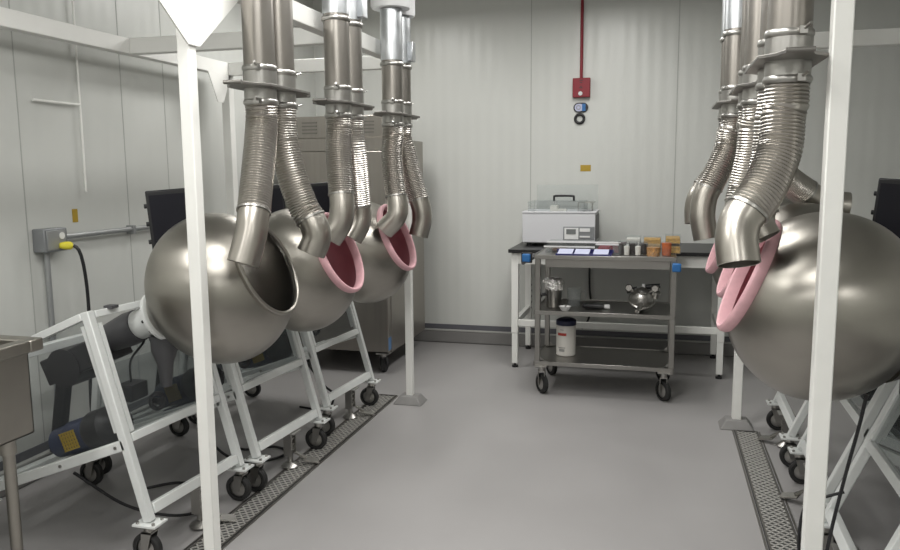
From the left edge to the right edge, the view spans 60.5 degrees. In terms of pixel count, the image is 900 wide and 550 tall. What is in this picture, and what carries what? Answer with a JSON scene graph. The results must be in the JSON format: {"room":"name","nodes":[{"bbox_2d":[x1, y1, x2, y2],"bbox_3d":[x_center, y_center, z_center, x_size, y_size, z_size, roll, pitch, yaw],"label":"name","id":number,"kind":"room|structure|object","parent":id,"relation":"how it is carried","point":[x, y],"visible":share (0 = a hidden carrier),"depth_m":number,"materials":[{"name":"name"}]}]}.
{"room":"candy factory room","nodes":[
{"label":"candy factory room","id":0,"kind":"room"},
{"bbox_2d":[0,0,315,461],"bbox_3d":[-2.472,-0.523,2.719,0.100,3.450,9.267,2,8,15],"label":"wall","id":1,"kind":"structure","parent":0,"point":[50,133],"depth_m":4.29,"materials":[{"name":"grey paint"}]},
{"bbox_2d":[8,0,44,441],"bbox_3d":[-2.125,-0.756,3.802,0.002,3.283,0.006,2,8,15],"label":"trim","id":2,"kind":"structure","parent":1,"relation":"attached to","point":[8,0],"depth_m":3.86,"materials":[{"name":"grey metal"}]},
{"bbox_2d":[32,0,86,191],"bbox_3d":[-2.047,-1.424,3.949,0.014,2.000,0.336,2,8,15],"label":"pipe","id":3,"kind":"object","parent":1,"relation":"attached to","point":[72,1],"visible":1,"depth_m":4.15,"materials":[{"name":"white metal"}]},
{"bbox_2d":[72,209,77,221],"bbox_3d":[-2.034,-0.322,4.187,0.002,0.072,0.040,2,8,15],"label":"sticker","id":4,"kind":"object","parent":1,"relation":"attached to","point":[74,211],"visible":1,"depth_m":4.19,"materials":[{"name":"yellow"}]},
{"bbox_2d":[32,225,149,395],"bbox_3d":[-1.633,0.180,5.592,0.083,1.275,3.385,2,8,15],"label":"outlet box","id":5,"kind":"object","parent":1,"relation":"attached to","point":[45,240],"visible":0.63,"depth_m":3.98,"materials":[{"name":"grey metal"}]},
{"bbox_2d":[59,232,64,238],"bbox_3d":[-2.006,-0.204,3.992,0.004,0.036,0.036,2,8,15],"label":"socket","id":6,"kind":"object","parent":5,"relation":"attached to","point":[61,234],"depth_m":3.99,"materials":[{"name":"white plastic"}]},
{"bbox_2d":[59,242,91,410],"bbox_3d":[-1.943,0.412,4.081,0.141,1.186,0.058,-2,8,-11],"label":"plug","id":7,"kind":"object","parent":5,"relation":"attached to","point":[63,245],"visible":0.52,"depth_m":4.04,"materials":[{"name":"yellow"}]},
{"bbox_2d":[0,364,223,475],"bbox_3d":[-2.408,1.044,2.917,0.006,0.045,9.267,2,8,15],"label":"trim","id":8,"kind":"structure","parent":1,"relation":"attached to","point":[42,447],"depth_m":3.99,"materials":[{"name":"grey"}]},
{"bbox_2d":[0,372,223,497],"bbox_3d":[-2.393,1.133,2.925,0.035,0.112,9.267,2,8,15],"label":"baseboard","id":9,"kind":"structure","parent":1,"relation":"attached to","point":[2,493],"depth_m":3.88,"materials":[{"name":"grey"}]},
{"bbox_2d":[115,0,139,378],"bbox_3d":[-1.924,-0.859,4.548,0.002,3.283,0.006,2,8,15],"label":"trim","id":10,"kind":"structure","parent":1,"relation":"attached to","point":[115,0],"depth_m":4.58,"materials":[{"name":"grey"}]},
{"bbox_2d":[158,1,178,358],"bbox_3d":[-1.818,-0.913,4.941,0.002,3.283,0.006,2,8,15],"label":"trim","id":11,"kind":"structure","parent":1,"relation":"attached to","point":[158,1],"depth_m":4.92,"materials":[{"name":"grey metal"}]},
{"bbox_2d":[0,341,899,549],"bbox_3d":[0.103,1.307,2.276,5.400,0.100,9.467,2,8,15],"label":"floor","id":12,"kind":"structure","parent":0,"point":[490,460],"depth_m":4.03,"materials":[{"name":"grey concrete"}]},
{"bbox_2d":[0,335,42,549],"bbox_3d":[-1.897,0.760,2.444,0.640,0.970,1.000,2,8,15],"label":"sink","id":13,"kind":"object","parent":12,"relation":"on","point":[16,412],"visible":1,"depth_m":2.71,"materials":[{"name":"silver metal"}]},
{"bbox_2d":[0,440,16,455],"bbox_3d":[-1.556,0.602,2.717,0.054,0.055,0.054,2,8,15],"label":"socket","id":14,"kind":"object","parent":13,"relation":"attached to","point":[10,448],"depth_m":2.70,"materials":[{"name":"silver metal"}]},
{"bbox_2d":[0,354,33,445],"bbox_3d":[-1.887,0.459,2.400,0.565,0.320,0.900,2,8,15],"label":"basin","id":15,"kind":"object","parent":13,"relation":"in","point":[16,412],"depth_m":2.69,"materials":[{"name":"silver metal"}]},
{"bbox_2d":[73,471,193,516],"bbox_3d":[-1.361,0.942,3.539,0.452,0.302,0.637,2,8,15],"label":"power cable","id":16,"kind":"object","parent":12,"relation":"on","point":[88,482],"visible":0.53,"depth_m":3.37,"materials":[{"name":"black plastic"}]},
{"bbox_2d":[0,188,298,549],"bbox_3d":[-1.315,0.372,3.346,1.388,1.486,0.694,2,8,15],"label":"pan","id":17,"kind":"object","parent":12,"relation":"on","point":[250,308],"visible":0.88,"depth_m":3.17,"materials":[{"name":"metal"}]},
{"bbox_2d":[58,430,79,451],"bbox_3d":[-1.613,0.703,3.267,0.104,0.104,0.005,2,8,15],"label":"fan grille","id":18,"kind":"object","parent":17,"relation":"attached to","point":[68,440],"depth_m":3.27,"materials":[{"name":"orange paint"}]},
{"bbox_2d":[52,418,160,462],"bbox_3d":[-1.549,0.761,3.442,0.464,0.184,0.560,2,8,15],"label":"tray","id":19,"kind":"object","parent":17,"relation":"on","point":[65,446],"depth_m":3.27,"materials":[{"name":"white metal"}]},
{"bbox_2d":[0,0,426,549],"bbox_3d":[-1.462,-0.010,3.181,1.496,2.292,4.537,2,8,15],"label":"support frame","id":20,"kind":"object","parent":12,"relation":"on","point":[195,21],"visible":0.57,"depth_m":2.88,"materials":[{"name":"white metal"}]},
{"bbox_2d":[100,184,363,491],"bbox_3d":[-1.123,0.276,4.044,1.397,1.486,0.694,2,8,15],"label":"pan","id":21,"kind":"object","parent":12,"relation":"on","point":[328,286],"visible":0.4,"depth_m":3.87,"materials":[{"name":"metal"}]},
{"bbox_2d":[164,384,181,402],"bbox_3d":[-1.425,0.607,3.966,0.104,0.104,0.005,2,8,15],"label":"fan grille","id":22,"kind":"object","parent":21,"relation":"attached to","point":[173,394],"depth_m":3.97,"materials":[{"name":"yellow paint"}]},
{"bbox_2d":[149,372,259,415],"bbox_3d":[-1.361,0.665,4.141,0.464,0.184,0.560,2,8,15],"label":"tray","id":23,"kind":"object","parent":21,"relation":"on","point":[176,397],"depth_m":3.98,"materials":[{"name":"white metal"}]},
{"bbox_2d":[192,415,283,462],"bbox_3d":[-1.119,0.857,4.180,0.385,0.305,0.413,2,8,15],"label":"power cable","id":24,"kind":"object","parent":12,"relation":"on","point":[193,416],"visible":0.41,"depth_m":4.18,"materials":[{"name":"black plastic"}]},
{"bbox_2d":[183,394,397,549],"bbox_3d":[-0.955,1.102,3.454,0.154,0.006,4.046,2,8,15],"label":"drain","id":25,"kind":"object","parent":12,"relation":"on","point":[246,514],"visible":0.89,"depth_m":3.89,"materials":[{"name":"grey metal"}]},
{"bbox_2d":[188,182,416,434],"bbox_3d":[-0.890,0.166,4.844,1.397,1.486,0.694,2,8,15],"label":"pan","id":26,"kind":"object","parent":12,"relation":"on","point":[387,261],"visible":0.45,"depth_m":4.63,"materials":[{"name":"metal"}]},
{"bbox_2d":[252,353,264,362],"bbox_3d":[-1.192,0.497,4.766,0.104,0.104,0.005,2,8,15],"label":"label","id":27,"kind":"object","parent":26,"relation":"attached to","point":[260,358],"depth_m":4.77,"materials":[{"name":"yellow paper"}]},
{"bbox_2d":[241,340,324,372],"bbox_3d":[-1.128,0.555,4.941,0.464,0.184,0.560,2,8,15],"label":"tray","id":28,"kind":"object","parent":26,"relation":"on","point":[267,360],"depth_m":4.75,"materials":[{"name":"white metal"}]},
{"bbox_2d":[299,360,334,410],"bbox_3d":[-0.879,0.652,4.944,0.299,0.510,0.214,2,8,15],"label":"power cable","id":29,"kind":"object","parent":12,"relation":"on","point":[309,366],"visible":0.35,"depth_m":4.89,"materials":[{"name":"black plastic"}]},
{"bbox_2d":[296,115,424,371],"bbox_3d":[-0.747,-0.276,6.337,0.808,1.965,1.022,2,8,15],"label":"tall cabinet","id":30,"kind":"object","parent":12,"relation":"on","point":[382,323],"visible":0.38,"depth_m":5.91,"materials":[{"name":"silver metal"}]},
{"bbox_2d":[521,247,680,400],"bbox_3d":[1.073,0.314,5.483,1.051,0.994,0.649,2,8,15],"label":"cart","id":31,"kind":"object","parent":12,"relation":"on","point":[661,362],"visible":0.96,"depth_m":5.28,"materials":[{"name":"silver metal"}]},
{"bbox_2d":[541,277,564,307],"bbox_3d":[0.731,0.117,5.481,0.162,0.214,0.154,6,10,40],"label":"pot","id":32,"kind":"object","parent":31,"relation":"on","point":[554,286],"visible":0.86,"depth_m":5.43,"materials":[{"name":"silver metal"}]},
{"bbox_2d":[559,305,570,310],"bbox_3d":[0.794,0.224,5.328,0.084,0.043,0.084,2,8,15],"label":"bowl","id":33,"kind":"object","parent":31,"relation":"on","point":[562,307],"visible":1,"depth_m":5.31,"materials":[{"name":"white metal"}]},
{"bbox_2d":[556,317,575,356],"bbox_3d":[0.833,0.439,5.540,0.144,0.270,0.144,2,8,15],"label":"wipes canister","id":34,"kind":"object","parent":31,"relation":"on","point":[565,326],"visible":1,"depth_m":5.49,"materials":[{"name":"white plastic"}]},
{"bbox_2d":[544,246,594,251],"bbox_3d":[0.871,-0.197,5.545,0.355,0.050,0.304,2,8,15],"label":"clear box","id":35,"kind":"object","parent":31,"relation":"on","point":[556,247],"visible":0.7,"depth_m":5.41,"materials":[{"name":"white plastic"}]},
{"bbox_2d":[555,249,613,255],"bbox_3d":[0.922,-0.154,5.292,0.391,0.030,0.177,2,8,15],"label":"tray","id":36,"kind":"object","parent":31,"relation":"on","point":[611,252],"visible":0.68,"depth_m":5.25,"materials":[{"name":"blue plastic"}]},
{"bbox_2d":[557,249,573,253],"bbox_3d":[0.797,-0.164,5.309,0.100,0.022,0.127,2,8,15],"label":"card","id":37,"kind":"object","parent":36,"relation":"in","point":[561,251],"visible":1,"depth_m":5.29,"materials":[{"name":"white paper"}]},
{"bbox_2d":[574,249,590,253],"bbox_3d":[0.906,-0.161,5.280,0.100,0.022,0.127,2,8,15],"label":"card","id":38,"kind":"object","parent":36,"relation":"in","point":[577,251],"visible":1,"depth_m":5.27,"materials":[{"name":"white paper"}]},
{"bbox_2d":[593,249,608,254],"bbox_3d":[1.028,-0.158,5.247,0.100,0.022,0.127,2,8,15],"label":"card","id":39,"kind":"object","parent":36,"relation":"in","point":[596,251],"visible":1,"depth_m":5.25,"materials":[{"name":"white paper"}]},
{"bbox_2d":[582,303,609,308],"bbox_3d":[1.018,0.217,5.376,0.188,0.038,0.038,2,8,18],"label":"blender","id":40,"kind":"object","parent":31,"relation":"on","point":[585,305],"visible":1,"depth_m":5.36,"materials":[{"name":"black plastic"}]},
{"bbox_2d":[540,345,667,367],"bbox_3d":[1.101,0.581,5.498,0.926,0.004,0.540,2,8,15],"label":"shelf","id":41,"kind":"object","parent":31,"relation":"attached to","point":[585,356],"depth_m":5.44,"materials":[{"name":"silver metal"}]},
{"bbox_2d":[541,299,669,315],"bbox_3d":[1.098,0.228,5.450,0.926,0.004,0.540,2,8,15],"label":"shelf","id":42,"kind":"object","parent":31,"relation":"attached to","point":[617,307],"depth_m":5.34,"materials":[{"name":"silver metal"}]},
{"bbox_2d":[537,248,675,257],"bbox_3d":[1.095,-0.152,5.399,0.926,0.004,0.540,2,8,15],"label":"shelf","id":43,"kind":"object","parent":31,"relation":"attached to","point":[546,252],"depth_m":5.22,"materials":[{"name":"silver metal"}]},
{"bbox_2d":[595,243,628,252],"bbox_3d":[1.151,-0.197,5.449,0.225,0.071,0.264,2,8,15],"label":"clear box","id":44,"kind":"object","parent":31,"relation":"on","point":[614,246],"visible":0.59,"depth_m":5.34,"materials":[{"name":"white plastic"}]},
{"bbox_2d":[547,241,620,242],"bbox_3d":[0.956,-0.242,5.478,0.510,0.010,0.196,2,8,15],"label":"plastic sheet","id":45,"kind":"object","parent":44,"relation":"on","point":[547,241],"visible":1,"depth_m":5.39,"materials":[{"name":"white plastic"}]},
{"bbox_2d":[618,243,626,253],"bbox_3d":[1.188,-0.190,5.316,0.068,0.091,0.068,2,8,15],"label":"cup","id":46,"kind":"object","parent":31,"relation":"on","point":[621,245],"visible":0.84,"depth_m":5.29,"materials":[{"name":"grey plastic"}]},
{"bbox_2d":[624,246,629,254],"bbox_3d":[1.196,-0.174,5.222,0.048,0.084,0.048,2,8,15],"label":"cup","id":47,"kind":"object","parent":31,"relation":"on","point":[626,248],"visible":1,"depth_m":5.21,"materials":[{"name":"white plastic"}]},
{"bbox_2d":[629,243,636,253],"bbox_3d":[1.256,-0.188,5.298,0.068,0.091,0.068,2,8,15],"label":"cup","id":48,"kind":"object","parent":31,"relation":"on","point":[632,245],"visible":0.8,"depth_m":5.28,"materials":[{"name":"grey plastic"}]},
{"bbox_2d":[626,237,640,245],"bbox_3d":[1.305,-0.224,5.489,0.106,0.111,0.166,2,8,15],"label":"tub","id":49,"kind":"object","parent":31,"relation":"on","point":[636,240],"visible":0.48,"depth_m":5.42,"materials":[{"name":"white plastic"}]},
{"bbox_2d":[635,246,640,254],"bbox_3d":[1.268,-0.172,5.203,0.048,0.084,0.048,2,8,15],"label":"cup","id":50,"kind":"object","parent":31,"relation":"on","point":[637,248],"visible":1,"depth_m":5.19,"materials":[{"name":"white plastic"}]},
{"bbox_2d":[625,283,660,313],"bbox_3d":[1.323,0.152,5.263,0.228,0.189,0.202,-3,8,-17],"label":"metal bowl","id":51,"kind":"object","parent":31,"relation":"on","point":[641,299],"visible":1,"depth_m":5.22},
{"bbox_2d":[652,291,660,298],"bbox_3d":[1.396,0.134,5.223,0.062,0.059,0.062,2,8,15],"label":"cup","id":52,"kind":"object","parent":51,"relation":"on","point":[655,294],"depth_m":5.21,"materials":[{"name":"silver metal"}]},
{"bbox_2d":[639,243,647,253],"bbox_3d":[1.324,-0.186,5.280,0.068,0.091,0.068,2,8,15],"label":"cup","id":53,"kind":"object","parent":31,"relation":"on","point":[644,246],"visible":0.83,"depth_m":5.26,"materials":[{"name":"grey plastic"}]},
{"bbox_2d":[644,237,660,251],"bbox_3d":[1.430,-0.218,5.456,0.126,0.106,0.166,2,8,15],"label":"tub","id":54,"kind":"object","parent":31,"relation":"on","point":[651,241],"visible":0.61,"depth_m":5.38,"materials":[{"name":"plastic"}]},
{"bbox_2d":[647,247,659,256],"bbox_3d":[1.355,-0.165,5.145,0.098,0.084,0.098,2,8,15],"label":"tub","id":55,"kind":"object","parent":31,"relation":"on","point":[651,251],"visible":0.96,"depth_m":5.11,"materials":[{"name":"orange plastic"}]},
{"bbox_2d":[662,242,671,255],"bbox_3d":[1.456,-0.176,5.187,0.074,0.094,0.074,2,8,15],"label":"tub","id":56,"kind":"object","parent":31,"relation":"on","point":[666,247],"visible":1,"depth_m":5.16,"materials":[{"name":"orange plastic"}]},
{"bbox_2d":[666,236,679,253],"bbox_3d":[1.557,-0.219,5.390,0.108,0.123,0.226,2,8,15],"label":"tub","id":57,"kind":"object","parent":31,"relation":"on","point":[675,248],"depth_m":5.29,"materials":[{"name":"plastic"}]},
{"bbox_2d":[508,242,724,378],"bbox_3d":[1.339,0.241,6.191,1.630,0.945,0.760,2,8,15],"label":"bench","id":58,"kind":"object","parent":12,"relation":"on","point":[692,255],"visible":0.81,"depth_m":6.01,"materials":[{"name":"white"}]},
{"bbox_2d":[522,195,599,245],"bbox_3d":[0.911,-0.493,6.318,0.590,0.482,0.416,2,8,15],"label":"bath","id":59,"kind":"object","parent":58,"relation":"on","point":[554,223],"visible":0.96,"depth_m":6.15,"materials":[{"name":"white paint"}]},
{"bbox_2d":[595,213,598,240],"bbox_3d":[1.194,-0.392,6.253,0.004,0.200,0.350,2,8,15],"label":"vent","id":60,"kind":"object","parent":59,"relation":"attached to","point":[596,214],"depth_m":6.18,"materials":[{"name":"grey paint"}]},
{"bbox_2d":[732,430,800,549],"bbox_3d":[1.265,1.178,2.756,0.156,0.006,3.836,2,8,15],"label":"drain","id":61,"kind":"object","parent":12,"relation":"on","point":[778,528],"visible":0.99,"depth_m":3.69,"materials":[{"name":"grey metal"}]},
{"bbox_2d":[705,197,877,466],"bbox_3d":[2.058,0.287,4.063,1.391,1.406,0.889,2,8,15],"label":"pan","id":62,"kind":"object","parent":12,"relation":"on","point":[781,417],"visible":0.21,"depth_m":4.08,"materials":[{"name":"metal"}]},
{"bbox_2d":[716,212,899,549],"bbox_3d":[1.602,0.492,2.564,1.391,1.408,0.789,2,8,15],"label":"pan","id":63,"kind":"object","parent":12,"relation":"on","point":[766,311],"visible":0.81,"depth_m":2.33,"materials":[{"name":"metal"}]},
{"bbox_2d":[797,490,844,549],"bbox_3d":[1.354,0.968,2.829,0.150,0.387,0.012,2,8,15],"label":"power cable","id":64,"kind":"object","parent":63,"relation":"hanging from","point":[835,493],"visible":0.57,"depth_m":2.83,"materials":[{"name":"black plastic"}]},
{"bbox_2d":[825,394,868,549],"bbox_3d":[1.392,0.797,2.487,0.349,0.849,0.027,1,8,9],"label":"power cable","id":65,"kind":"object","parent":63,"relation":"hanging from","point":[865,399],"visible":0.99,"depth_m":2.48,"materials":[{"name":"black plastic"}]},
{"bbox_2d":[716,178,899,508],"bbox_3d":[1.849,0.345,3.284,1.391,1.504,0.874,2,8,15],"label":"pan","id":66,"kind":"object","parent":12,"relation":"on","point":[886,212],"visible":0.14,"depth_m":3.23,"materials":[{"name":"metal"}]},
{"bbox_2d":[718,0,899,549],"bbox_3d":[1.789,0.084,2.286,1.566,2.292,4.478,2,8,15],"label":"support frame","id":67,"kind":"object","parent":12,"relation":"on","point":[841,39],"visible":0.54,"depth_m":2.12,"materials":[{"name":"white metal"}]},
{"bbox_2d":[313,0,899,336],"bbox_3d":[1.297,-1.067,6.521,5.400,3.450,0.100,2,8,15],"label":"wall","id":68,"kind":"structure","parent":0,"point":[473,99],"depth_m":6.51,"materials":[{"name":"grey"}]},
{"bbox_2d":[530,0,531,208],"bbox_3d":[0.693,-1.160,6.619,0.007,3.283,0.002,2,8,15],"label":"trim","id":69,"kind":"structure","parent":68,"relation":"attached to","point":[531,0],"depth_m":6.56,"materials":[{"name":"grey"}]},
{"bbox_2d":[414,330,733,356],"bbox_3d":[1.293,0.596,6.680,5.200,0.112,0.035,2,8,15],"label":"baseboard","id":70,"kind":"structure","parent":68,"relation":"attached to","point":[684,348],"depth_m":6.71,"materials":[{"name":"grey plastic"}]},
{"bbox_2d":[425,323,731,343],"bbox_3d":[1.296,0.506,6.682,5.200,0.045,0.006,2,8,15],"label":"trim","id":71,"kind":"structure","parent":68,"relation":"attached to","point":[427,325],"depth_m":6.70,"materials":[{"name":"grey"}]},
{"bbox_2d":[574,113,584,123],"bbox_3d":[1.088,-1.312,6.479,0.095,0.095,0.022,2,8,15],"label":"ring","id":72,"kind":"object","parent":68,"relation":"attached to","point":[577,114],"visible":1,"depth_m":6.47,"materials":[{"name":"black plastic"}]},
{"bbox_2d":[573,103,587,112],"bbox_3d":[1.096,-1.403,6.467,0.122,0.080,0.019,2,8,15],"label":"tag","id":73,"kind":"object","parent":68,"relation":"attached to","point":[578,107],"visible":1,"depth_m":6.46,"materials":[{"name":"blue plastic"}]},
{"bbox_2d":[573,0,590,97],"bbox_3d":[1.089,-2.125,6.344,0.143,1.302,0.068,2,8,15],"label":"fire alarm","id":74,"kind":"object","parent":68,"relation":"attached to","point":[581,86],"visible":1,"depth_m":6.40,"materials":[{"name":"red paint"}]},
{"bbox_2d":[580,165,590,170],"bbox_3d":[1.147,-0.904,6.531,0.087,0.053,0.002,2,8,15],"label":"sticker","id":75,"kind":"object","parent":68,"relation":"attached to","point":[582,167],"visible":1,"depth_m":6.53,"materials":[{"name":"yellow paper"}]},
{"bbox_2d":[586,268,591,321],"bbox_3d":[1.174,0.106,6.622,0.096,0.731,0.038,-2,8,-8],"label":"cable","id":76,"kind":"object","parent":68,"relation":"attached to","point":[589,269],"visible":0.41,"depth_m":6.63,"materials":[{"name":"black plastic"}]},
{"bbox_2d":[672,0,680,235],"bbox_3d":[1.847,-1.128,6.312,0.007,3.283,0.002,2,8,15],"label":"trim","id":77,"kind":"structure","parent":68,"relation":"attached to","point":[680,0],"depth_m":6.29,"materials":[{"name":"grey"}]},
{"bbox_3d":[0.074,-2.211,1.801,5.400,0.100,9.467,2,8,15],"label":"ceiling","id":78,"kind":"structure","parent":0,"visible":0},
{"bbox_2d":[223,0,291,267],"bbox_3d":[-0.743,-1.151,2.772,0.182,2.248,0.337,2,8,15],"label":"ventilation duct","id":79,"kind":"object","parent":78,"relation":"hanging from","point":[259,85],"visible":1,"depth_m":2.84,"materials":[{"name":"silver metal"}]},
{"bbox_2d":[273,0,330,258],"bbox_3d":[-0.612,-1.190,3.056,0.285,2.248,0.287,2,8,15],"label":"ventilation duct","id":80,"kind":"object","parent":78,"relation":"hanging from","point":[293,180],"visible":0.86,"depth_m":3.05,"materials":[{"name":"silver metal"}]},
{"bbox_2d":[312,0,361,245],"bbox_3d":[-0.544,-1.253,3.502,0.184,2.245,0.287,2,8,15],"label":"ventilation duct","id":81,"kind":"object","parent":78,"relation":"hanging from","point":[337,101],"visible":0.94,"depth_m":3.57,"materials":[{"name":"silver metal"}]},
{"bbox_2d":[347,0,374,243],"bbox_3d":[-0.471,-1.282,3.779,0.180,2.262,0.287,2,8,15],"label":"ventilation duct","id":82,"kind":"object","parent":78,"relation":"hanging from","point":[361,224],"visible":0.62,"depth_m":3.75,"materials":[{"name":"silver metal"}]},
{"bbox_2d":[371,0,414,18],"bbox_3d":[-0.316,-1.979,4.290,0.224,1.020,0.352,2,8,15],"label":"wrap","id":83,"kind":"object","parent":78,"relation":"hanging from","point":[407,6],"visible":0.58,"depth_m":4.24,"materials":[{"name":"white plastic"}]},
{"bbox_2d":[373,8,411,236],"bbox_3d":[-0.336,-0.841,4.318,0.189,1.263,0.287,2,8,15],"label":"ventilation duct","id":84,"kind":"object","parent":83,"relation":"hanging from","point":[392,113],"visible":1,"depth_m":4.32,"materials":[{"name":"silver metal"}]},
{"bbox_2d":[402,16,431,237],"bbox_3d":[-0.226,-0.857,4.575,0.269,1.271,0.287,2,8,15],"label":"ventilation duct","id":85,"kind":"object","parent":83,"relation":"hanging from","point":[418,198],"visible":0.73,"depth_m":4.49,"materials":[{"name":"silver metal"}]},
{"bbox_2d":[684,0,724,223],"bbox_3d":[1.326,-1.338,3.758,0.298,2.176,0.304,2,8,15],"label":"ventilation duct","id":86,"kind":"object","parent":78,"relation":"hanging from","point":[690,193],"visible":0.2,"depth_m":3.78,"materials":[{"name":"silver metal"}]},
{"bbox_2d":[690,0,742,240],"bbox_3d":[1.265,-1.267,3.494,0.278,2.243,0.287,2,8,15],"label":"ventilation duct","id":87,"kind":"object","parent":78,"relation":"hanging from","point":[711,183],"visible":0.8,"depth_m":3.59,"materials":[{"name":"silver metal"}]},
{"bbox_2d":[724,0,760,205],"bbox_3d":[1.125,-1.196,2.757,0.205,2.185,0.287,2,8,15],"label":"ventilation duct","id":88,"kind":"object","parent":78,"relation":"hanging from","point":[749,101],"visible":0.27,"depth_m":2.86,"materials":[{"name":"silver metal"}]},
{"bbox_2d":[715,0,828,267],"bbox_3d":[0.883,-1.101,2.052,0.276,2.182,0.287,2,8,15],"label":"ventilation duct","id":89,"kind":"object","parent":78,"relation":"hanging from","point":[790,53],"visible":1,"depth_m":2.12,"materials":[{"name":"silver metal"}]},
{"bbox_2d":[745,0,816,243],"bbox_3d":[0.991,-1.153,2.307,0.201,2.148,0.303,2,8,15],"label":"ventilation duct","id":90,"kind":"object","parent":78,"relation":"hanging from","point":[768,230],"visible":0.16,"depth_m":2.32,"materials":[{"name":"silver metal"}]},
{"bbox_2d":[729,0,851,212],"bbox_3d":[1.377,-1.277,3.098,0.690,2.120,0.290,-5,9,-30],"label":"ventilation duct","id":91,"kind":"object","parent":78,"relation":"hanging from","point":[803,189],"visible":0.26,"depth_m":3.24,"materials":[{"name":"silver metal"}]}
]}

